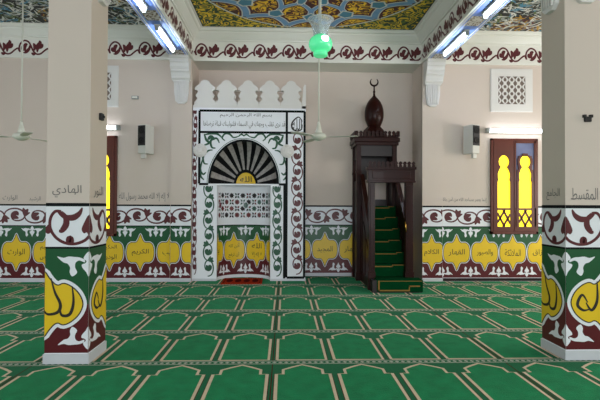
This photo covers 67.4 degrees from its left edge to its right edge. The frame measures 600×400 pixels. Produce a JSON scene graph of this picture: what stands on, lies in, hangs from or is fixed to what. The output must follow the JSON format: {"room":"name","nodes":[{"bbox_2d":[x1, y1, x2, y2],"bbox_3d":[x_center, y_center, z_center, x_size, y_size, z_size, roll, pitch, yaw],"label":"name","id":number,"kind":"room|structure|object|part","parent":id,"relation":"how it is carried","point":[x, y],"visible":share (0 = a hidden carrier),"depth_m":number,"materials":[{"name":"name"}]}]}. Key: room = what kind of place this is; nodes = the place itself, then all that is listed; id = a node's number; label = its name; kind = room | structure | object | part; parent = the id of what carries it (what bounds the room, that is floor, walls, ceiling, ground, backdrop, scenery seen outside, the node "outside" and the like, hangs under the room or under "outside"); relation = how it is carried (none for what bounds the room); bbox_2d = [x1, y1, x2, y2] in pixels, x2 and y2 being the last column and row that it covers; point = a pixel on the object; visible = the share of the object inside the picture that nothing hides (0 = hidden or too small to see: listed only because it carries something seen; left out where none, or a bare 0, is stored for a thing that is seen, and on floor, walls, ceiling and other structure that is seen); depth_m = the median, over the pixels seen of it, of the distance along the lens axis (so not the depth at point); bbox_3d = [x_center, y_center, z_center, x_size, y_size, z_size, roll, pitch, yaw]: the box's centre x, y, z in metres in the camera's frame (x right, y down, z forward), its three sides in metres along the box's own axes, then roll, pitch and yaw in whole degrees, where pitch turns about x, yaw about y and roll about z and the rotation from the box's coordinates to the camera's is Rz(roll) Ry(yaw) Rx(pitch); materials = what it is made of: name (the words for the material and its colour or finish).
{"room":"mosque","nodes":[
{"label":"mosque","id":0,"kind":"room"},
{"bbox_2d":[0,58,198,281],"bbox_3d":[-5.565,-0.951,9.921,6.525,5.320,1.025,0,-1,-2],"label":"wall","id":1,"kind":"structure","parent":0,"point":[140,249],"depth_m":9.46,"materials":[{"name":"beige paint"}]},
{"bbox_2d":[0,22,156,39],"bbox_3d":[-5.675,-3.539,7.093,6.095,0.220,4.660,0,-1,-2],"label":"trim","id":2,"kind":"structure","parent":1,"relation":"attached to","point":[7,29],"depth_m":9.34,"materials":[{"name":"white paint"}]},
{"bbox_2d":[0,37,169,59],"bbox_3d":[-5.754,-3.298,9.442,6.095,0.640,0.053,0,-1,-2],"label":"trim","id":3,"kind":"structure","parent":1,"relation":"attached to","point":[10,47],"depth_m":9.48,"materials":[{"name":"white paint"}]},
{"bbox_3d":[-5.779,1.671,9.380,6.085,0.060,0.025,0,-1,-2],"label":"skirting","id":4,"kind":"part","parent":1,"relation":"part of","materials":[{"name":"white stone"}]},
{"bbox_2d":[106,136,117,235],"bbox_3d":[-4.332,-0.297,9.441,0.968,2.108,0.090,0,-1,-2],"label":"window","id":5,"kind":"structure","parent":1,"relation":"in","point":[112,141],"depth_m":9.43,"materials":[{"name":"brown wood"}]},
{"bbox_3d":[-4.115,-0.187,9.442,0.271,1.590,0.006,0,-1,-2],"label":"pane","id":6,"kind":"part","parent":5,"relation":"part of","materials":[{"name":"yellow glass"}]},
{"bbox_2d":[107,65,118,106],"bbox_3d":[-4.248,-2.399,9.482,0.839,0.882,0.030,0,-1,-2],"label":"air vent","id":7,"kind":"object","parent":1,"relation":"in","point":[113,71],"visible":0.2,"depth_m":9.48,"materials":[{"name":"white paint"}]},
{"bbox_2d":[107,125,120,129],"bbox_3d":[-4.343,-1.520,9.417,1.139,0.100,0.130,0,-1,-2],"label":"fluorescent light","id":8,"kind":"object","parent":1,"relation":"attached to","point":[109,127],"visible":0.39,"depth_m":9.39,"materials":[{"name":"white plastic"}]},
{"bbox_2d":[138,124,153,158],"bbox_3d":[-3.186,-1.198,9.322,0.190,0.691,0.327,0,-1,20],"label":"loudspeaker","id":9,"kind":"object","parent":1,"relation":"attached to","point":[145,132],"visible":1,"depth_m":9.21,"materials":[{"name":"grey plastic"}]},
{"bbox_2d":[169,54,192,281],"bbox_3d":[-2.499,-0.631,9.366,0.440,4.690,0.370,0,-1,-2],"label":"pillar","id":10,"kind":"structure","parent":1,"relation":"attached to","point":[181,66],"depth_m":9.47,"materials":[{"name":"beige paint"}]},
{"bbox_3d":[-2.512,1.685,9.438,0.440,0.060,0.025,0,-1,-2],"label":"skirting","id":11,"kind":"part","parent":10,"relation":"part of","materials":[{"name":"white stone"}]},
{"bbox_2d":[0,0,541,31],"bbox_3d":[0.272,-3.812,-0.141,17.900,0.219,21.600,0,-1,-2],"label":"ceiling","id":12,"kind":"structure","parent":0,"point":[517,15],"depth_m":8.69,"materials":[{"name":"multicoloured paint"}]},
{"bbox_2d":[0,0,46,141],"bbox_3d":[-4.727,-2.309,7.518,1.106,2.641,1.182,0,-1,-2],"label":"ceiling fan","id":13,"kind":"object","parent":12,"relation":"hanging from","point":[21,135],"visible":0.98,"depth_m":7.46,"materials":[{"name":"white metal"}]},
{"bbox_3d":[-4.623,-1.051,7.465,0.260,0.125,0.260,0,-1,-2],"label":"motor","id":14,"kind":"part","parent":13,"relation":"part of","materials":[{"name":"metal"}]},
{"bbox_3d":[-4.618,-2.357,7.482,0.026,2.506,0.026,0,-1,-2],"label":"rod","id":15,"kind":"part","parent":13,"relation":"part of","materials":[{"name":"white metal"}]},
{"bbox_3d":[-4.382,-1.046,7.172,0.145,0.013,0.560,1,-1,-40],"label":"blade","id":16,"kind":"part","parent":13,"relation":"part of","materials":[{"name":"white ceramic"}]},
{"bbox_2d":[127,0,193,60],"bbox_3d":[-2.137,-3.427,-0.716,0.460,0.662,20.620,0,-1,-2],"label":"beam","id":17,"kind":"structure","parent":12,"relation":"attached to","point":[162,12],"depth_m":7.84,"materials":[{"name":"white paint"}]},
{"bbox_2d":[135,0,147,13],"bbox_3d":[-2.391,-2.956,6.413,0.100,0.110,1.180,0,-1,-2],"label":"fluorescent light","id":18,"kind":"object","parent":17,"relation":"attached to","point":[141,3],"visible":1,"depth_m":6.81,"materials":[{"name":"white glass"}]},
{"bbox_2d":[154,24,175,52],"bbox_3d":[-2.451,-2.932,8.212,0.100,0.110,1.180,0,-1,-2],"label":"fluorescent light","id":19,"kind":"object","parent":17,"relation":"attached to","point":[158,28],"visible":1,"depth_m":8.07,"materials":[{"name":"white glass"}]},
{"bbox_3d":[-1.928,-3.117,-0.724,0.040,0.042,20.600,0,-1,-2],"label":"moulding","id":20,"kind":"part","parent":17,"relation":"part of","materials":[{"name":"white paint"}]},
{"bbox_2d":[193,41,421,72],"bbox_3d":[0.164,-3.261,10.037,4.915,0.650,0.835,0,-1,-2],"label":"beam","id":21,"kind":"structure","parent":12,"relation":"attached to","point":[207,55],"depth_m":9.68,"materials":[{"name":"white paint"}]},
{"bbox_3d":[0.176,-2.977,9.639,4.855,0.070,0.045,0,-1,-2],"label":"moulding","id":22,"kind":"part","parent":21,"relation":"part of","materials":[{"name":"white paint"}]},
{"bbox_2d":[170,0,458,44],"bbox_3d":[0.256,-3.512,7.309,4.915,0.220,4.700,0,-1,-2],"label":"trim","id":23,"kind":"structure","parent":12,"relation":"attached to","point":[438,11],"depth_m":9.49,"materials":[{"name":"white paint"}]},
{"bbox_2d":[307,0,333,57],"bbox_3d":[0.292,-2.828,6.351,0.380,1.615,0.380,0,-1,-2],"label":"pendant lamp","id":24,"kind":"object","parent":12,"relation":"hanging from","point":[320,43],"visible":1,"depth_m":6.24,"materials":[{"name":"green glass"}]},
{"bbox_3d":[0.289,-2.175,6.342,0.336,0.308,0.336,0,-1,-2],"label":"globe","id":25,"kind":"part","parent":24,"relation":"part of","materials":[{"name":"green glass"}]},
{"bbox_3d":[0.290,-2.429,6.346,0.380,0.230,0.380,0,-1,-2],"label":"lamp shade","id":26,"kind":"part","parent":24,"relation":"part of","materials":[{"name":"clear glass"}]},
{"bbox_3d":[0.339,-2.223,6.219,0.120,0.095,0.120,0,-1,-2],"label":"bulb","id":27,"kind":"part","parent":24,"relation":"part of","materials":[{"name":"white glass"}]},
{"bbox_2d":[291,0,357,142],"bbox_3d":[0.409,-2.308,7.708,1.135,2.596,1.167,0,-1,-2],"label":"ceiling fan","id":28,"kind":"object","parent":12,"relation":"hanging from","point":[318,135],"visible":1,"depth_m":7.61,"materials":[{"name":"white metal"}]},
{"bbox_3d":[0.071,-1.071,7.340,0.145,0.013,0.560,0,-1,40],"label":"blade","id":29,"kind":"part","parent":28,"relation":"part of","materials":[{"name":"white ceramic"}]},
{"bbox_3d":[0.317,-1.074,7.630,0.260,0.125,0.260,0,-1,-2],"label":"motor","id":30,"kind":"part","parent":28,"relation":"part of","materials":[{"name":"metal"}]},
{"bbox_3d":[0.323,-2.357,7.646,0.026,2.461,0.026,0,-1,-2],"label":"rod","id":31,"kind":"part","parent":28,"relation":"part of","materials":[{"name":"white metal"}]},
{"bbox_2d":[421,0,510,63],"bbox_3d":[3.175,-3.404,-0.540,0.460,0.662,20.620,0,-1,-2],"label":"beam","id":32,"kind":"structure","parent":12,"relation":"attached to","point":[466,14],"depth_m":7.90,"materials":[{"name":"white paint"}]},
{"bbox_2d":[442,29,469,56],"bbox_3d":[2.891,-2.908,8.389,0.100,0.110,1.180,0,-1,-2],"label":"fluorescent light","id":33,"kind":"object","parent":32,"relation":"attached to","point":[465,32],"visible":1,"depth_m":8.27,"materials":[{"name":"white glass"}]},
{"bbox_2d":[482,0,504,19],"bbox_3d":[2.951,-2.932,6.591,0.100,0.110,1.180,0,-1,-2],"label":"fluorescent light","id":34,"kind":"object","parent":32,"relation":"attached to","point":[495,4],"visible":1,"depth_m":6.86,"materials":[{"name":"white glass"}]},
{"bbox_2d":[199,70,412,275],"bbox_3d":[0.139,-0.606,10.457,4.915,4.690,0.325,0,-1,-2],"label":"wall","id":35,"kind":"structure","parent":0,"point":[344,96],"depth_m":10.34,"materials":[{"name":"beige paint"}]},
{"bbox_3d":[0.134,1.707,10.276,4.915,0.060,0.025,0,-1,-2],"label":"skirting","id":36,"kind":"part","parent":35,"relation":"part of","materials":[{"name":"white stone"}]},
{"bbox_2d":[412,64,541,280],"bbox_3d":[5.636,-0.901,10.293,6.060,5.320,1.025,0,-1,-2],"label":"wall","id":37,"kind":"structure","parent":0,"point":[470,252],"depth_m":9.74,"materials":[{"name":"beige paint"}]},
{"bbox_2d":[421,58,445,280],"bbox_3d":[2.843,-0.607,9.543,0.440,4.690,0.370,0,-1,-2],"label":"pillar","id":38,"kind":"structure","parent":37,"relation":"attached to","point":[433,69],"depth_m":9.65,"materials":[{"name":"beige paint"}]},
{"bbox_3d":[2.830,1.709,9.615,0.440,0.060,0.025,0,-1,-2],"label":"skirting","id":39,"kind":"part","parent":38,"relation":"part of","materials":[{"name":"white stone"}]},
{"bbox_2d":[463,124,479,158],"bbox_3d":[3.633,-1.229,9.549,0.190,0.705,0.327,1,-1,-24],"label":"loudspeaker","id":40,"kind":"object","parent":37,"relation":"attached to","point":[471,133],"visible":1,"depth_m":9.44,"materials":[{"name":"grey plastic"}]},
{"bbox_3d":[5.862,1.723,9.766,5.620,0.060,0.025,0,-1,-2],"label":"skirting","id":41,"kind":"part","parent":37,"relation":"part of","materials":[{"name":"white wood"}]},
{"bbox_2d":[446,45,541,65],"bbox_3d":[5.877,-3.246,9.827,5.630,0.640,0.053,0,-1,-2],"label":"trim","id":42,"kind":"structure","parent":37,"relation":"attached to","point":[465,54],"depth_m":9.75,"materials":[{"name":"white paint"}]},
{"bbox_2d":[463,30,541,45],"bbox_3d":[5.956,-3.487,7.478,5.630,0.220,4.660,0,-1,-2],"label":"trim","id":43,"kind":"structure","parent":37,"relation":"attached to","point":[515,38],"depth_m":9.64,"materials":[{"name":"white paint"}]},
{"bbox_2d":[490,69,532,111],"bbox_3d":[4.597,-2.381,9.775,0.934,0.941,0.030,0,-1,-2],"label":"air vent","id":44,"kind":"object","parent":37,"relation":"in","point":[511,90],"visible":1,"depth_m":9.77,"materials":[{"name":"white paint"}]},
{"bbox_2d":[485,128,541,133],"bbox_3d":[4.651,-1.492,9.715,1.299,0.100,0.130,0,-1,-2],"label":"fluorescent light","id":45,"kind":"object","parent":37,"relation":"attached to","point":[487,130],"visible":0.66,"depth_m":9.68,"materials":[{"name":"white plastic"}]},
{"bbox_2d":[490,138,537,233],"bbox_3d":[4.633,-0.295,9.739,1.036,2.066,0.090,0,-1,-2],"label":"window","id":46,"kind":"structure","parent":37,"relation":"in","point":[513,162],"depth_m":9.72,"materials":[{"name":"brown wood"}]},
{"bbox_3d":[4.399,-0.191,9.725,0.292,1.555,0.006,0,-1,-2],"label":"pane","id":47,"kind":"part","parent":46,"relation":"part of","materials":[{"name":"yellow glass"}]},
{"bbox_3d":[4.867,-0.354,9.751,0.460,1.826,0.006,0,-1,-2],"label":"pane","id":48,"kind":"part","parent":46,"relation":"part of","materials":[{"name":"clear glass"}]},
{"bbox_3d":[4.867,-0.189,9.740,0.292,1.555,0.006,0,-1,-2],"label":"pane","id":49,"kind":"part","parent":46,"relation":"part of","materials":[{"name":"yellow glass"}]},
{"bbox_3d":[0.250,1.698,-0.214,17.900,0.200,21.600,0,-1,-2],"label":"floor","id":50,"kind":"structure","parent":0,"visible":0},
{"bbox_2d":[0,276,599,399],"bbox_3d":[0.251,1.596,-0.228,17.400,0.003,20.970,0,-1,-2],"label":"carpet","id":51,"kind":"object","parent":50,"relation":"on","point":[317,337],"visible":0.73,"depth_m":5.17,"materials":[{"name":"green carpet"}]},
{"bbox_2d":[43,0,110,363],"bbox_3d":[-2.348,-0.695,4.769,1.030,4.690,1.030,0,-1,-2],"label":"column","id":52,"kind":"structure","parent":51,"relation":"on","point":[75,249],"depth_m":4.56,"materials":[{"name":"beige paint"}]},
{"bbox_2d":[221,278,262,283],"bbox_3d":[-1.215,1.710,9.503,0.840,0.015,0.720,0,-1,-3],"label":"rug","id":53,"kind":"object","parent":51,"relation":"on","point":[225,280],"visible":1,"depth_m":9.41,"materials":[{"name":"red carpet"}]},
{"bbox_2d":[191,80,305,280],"bbox_3d":[-1.088,-0.417,9.881,2.417,4.279,0.720,0,-1,-2],"label":"mihrab","id":54,"kind":"object","parent":51,"relation":"on","point":[249,167],"visible":1,"depth_m":9.62,"materials":[{"name":"white paint"}]},
{"bbox_2d":[350,79,422,292],"bbox_3d":[1.714,-0.490,9.338,1.080,4.434,2.023,0,-1,-2],"label":"minbar","id":55,"kind":"object","parent":51,"relation":"on","point":[382,230],"visible":0.98,"depth_m":9.17,"materials":[{"name":"brown wood"}]},
{"bbox_3d":[1.245,0.262,10.234,0.124,2.950,0.124,0,-1,-2],"label":"tower post","id":56,"kind":"part","parent":55,"relation":"part of","materials":[{"name":"brown wood"}]},
{"bbox_3d":[1.262,0.255,9.715,0.124,2.950,0.124,0,-1,-2],"label":"tower post","id":57,"kind":"part","parent":55,"relation":"part of","materials":[{"name":"brown wood"}]},
{"bbox_3d":[1.348,0.578,9.193,0.090,2.290,0.980,0,-1,-2],"label":"panel","id":58,"kind":"part","parent":55,"relation":"part of","materials":[{"name":"brown wood"}]},
{"bbox_3d":[1.371,0.666,8.647,0.144,2.100,0.134,0,-1,-2],"label":"portal post","id":59,"kind":"part","parent":55,"relation":"part of","materials":[{"name":"brown wood"}]},
{"bbox_3d":[1.641,0.280,9.987,0.815,2.910,0.560,0,-1,-2],"label":"tower panel","id":60,"kind":"part","parent":55,"relation":"part of","materials":[{"name":"brown wood"}]},
{"bbox_3d":[1.647,-1.270,10.003,0.985,0.190,0.710,0,-1,-2],"label":"tower cornice","id":61,"kind":"part","parent":55,"relation":"part of","materials":[{"name":"brown wood"}]},
{"bbox_3d":[2.020,0.265,10.260,0.124,2.950,0.124,0,-1,-2],"label":"tower post","id":62,"kind":"part","parent":55,"relation":"part of","materials":[{"name":"brown wood"}]},
{"bbox_3d":[2.037,0.258,9.741,0.124,2.950,0.124,0,-1,-2],"label":"tower post","id":63,"kind":"part","parent":55,"relation":"part of","materials":[{"name":"brown wood"}]},
{"bbox_3d":[2.088,0.582,9.218,0.090,2.290,0.980,0,-1,-2],"label":"panel","id":64,"kind":"part","parent":55,"relation":"part of","materials":[{"name":"brown wood"}]},
{"bbox_3d":[2.096,0.669,8.671,0.174,2.100,0.134,0,-1,-2],"label":"portal post","id":65,"kind":"part","parent":55,"relation":"part of","materials":[{"name":"brown wood"}]},
{"bbox_2d":[541,0,599,359],"bbox_3d":[2.991,-0.671,4.946,1.030,4.690,1.030,0,-1,-2],"label":"column","id":66,"kind":"structure","parent":51,"relation":"on","point":[570,301],"depth_m":4.74,"materials":[{"name":"beige paint"}]}
]}

